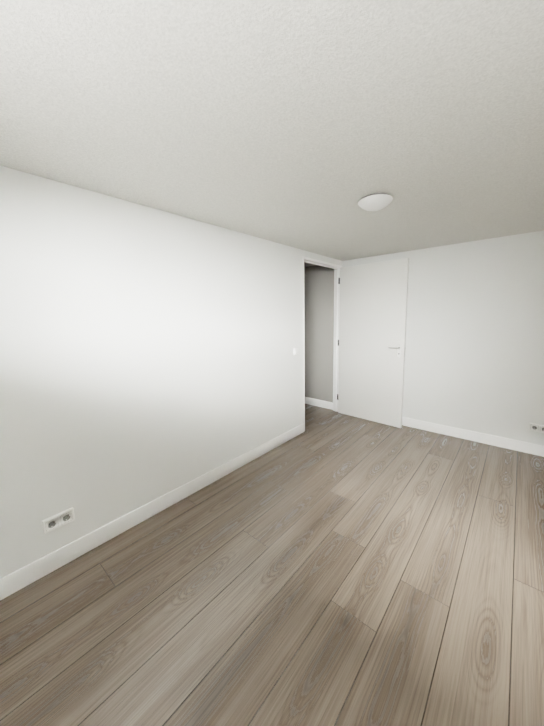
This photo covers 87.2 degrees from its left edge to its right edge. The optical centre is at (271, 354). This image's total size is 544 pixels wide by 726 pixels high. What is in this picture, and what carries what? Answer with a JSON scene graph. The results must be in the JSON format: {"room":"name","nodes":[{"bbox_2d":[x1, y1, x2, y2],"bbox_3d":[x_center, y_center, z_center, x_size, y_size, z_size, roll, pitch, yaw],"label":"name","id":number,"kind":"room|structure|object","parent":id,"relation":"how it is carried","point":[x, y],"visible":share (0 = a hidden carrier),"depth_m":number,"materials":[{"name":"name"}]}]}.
{"room":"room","nodes":[
{"label":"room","id":0,"kind":"room"},
{"bbox_2d":[0,166,302,578],"bbox_3d":[-0.773,0.069,2.252,0.100,2.230,3.404,6,10,41],"label":"wall","id":1,"kind":"structure","parent":0,"point":[147,355],"depth_m":1.91,"materials":[{"name":"white paint"}]},
{"bbox_2d":[42,507,74,533],"bbox_3d":[-1.263,0.982,1.694,0.020,0.081,0.152,6,10,41],"label":"electrical outlet","id":2,"kind":"object","parent":1,"relation":"attached to","point":[56,521],"visible":0.98,"depth_m":1.68,"materials":[{"name":"white plastic"}]},
{"bbox_2d":[0,423,303,599],"bbox_3d":[-0.712,1.121,2.358,0.012,0.115,3.402,6,10,41],"label":"baseboard","id":3,"kind":"structure","parent":1,"relation":"attached to","point":[18,579],"depth_m":1.98,"materials":[{"name":"white paint"}]},
{"bbox_2d":[303,256,341,430],"bbox_3d":[0.661,-0.145,3.897,0.112,2.157,0.981,6,10,41],"label":"door frame","id":4,"kind":"structure","parent":1,"relation":"attached to","point":[335,267],"depth_m":4.15,"materials":[{"name":"white paint"}]},
{"bbox_2d":[338,258,408,427],"bbox_3d":[1.319,-0.140,3.861,0.938,2.115,0.150,6,11,44],"label":"door","id":5,"kind":"structure","parent":4,"relation":"attached to","point":[372,319],"depth_m":3.80,"materials":[{"name":"white paint"}]},
{"bbox_2d":[0,404,543,725],"bbox_3d":[0.293,1.247,2.166,4.800,0.120,4.900,6,10,41],"label":"floor","id":6,"kind":"structure","parent":0,"point":[328,567],"depth_m":1.48,"materials":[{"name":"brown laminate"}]},
{"bbox_2d":[0,0,543,266],"bbox_3d":[0.249,-1.079,1.849,4.800,0.124,4.900,6,10,41],"label":"ceiling","id":7,"kind":"structure","parent":0,"point":[307,125],"depth_m":1.07,"materials":[{"name":"paint"}]},
{"bbox_2d":[358,193,392,210],"bbox_3d":[0.687,-1.002,1.906,0.220,0.070,0.220,6,10,41],"label":"ceiling light","id":8,"kind":"object","parent":7,"relation":"attached to","point":[375,202],"visible":1,"depth_m":1.85,"materials":[{"name":"white plastic"}]},
{"bbox_2d":[302,250,341,265],"bbox_3d":[0.640,-1.250,3.747,0.100,0.073,0.981,6,10,41],"label":"wall","id":9,"kind":"structure","parent":0,"point":[308,254],"depth_m":3.66,"materials":[{"name":"white paint"}]},
{"bbox_2d":[304,230,543,445],"bbox_3d":[1.792,-0.183,3.746,4.800,2.230,0.250,6,10,41],"label":"wall","id":10,"kind":"structure","parent":0,"point":[474,353],"depth_m":3.22,"materials":[{"name":"white paint"}]},
{"bbox_2d":[305,397,332,409],"bbox_3d":[0.535,0.763,4.814,1.150,0.115,0.012,6,10,41],"label":"baseboard","id":11,"kind":"structure","parent":10,"relation":"attached to","point":[320,403],"depth_m":4.61,"materials":[{"name":"white paint"}]},
{"bbox_2d":[402,417,543,456],"bbox_3d":[2.203,0.926,3.380,3.038,0.115,0.012,6,10,41],"label":"baseboard","id":12,"kind":"structure","parent":10,"relation":"attached to","point":[518,445],"depth_m":3.25,"materials":[{"name":"white paint"}]},
{"bbox_2d":[529,423,543,432],"bbox_3d":[2.713,0.747,2.901,0.152,0.081,0.020,6,10,41],"label":"electrical outlet","id":13,"kind":"object","parent":10,"relation":"attached to","point":[536,427],"visible":1,"depth_m":2.91,"materials":[{"name":"white plastic"}]}
]}

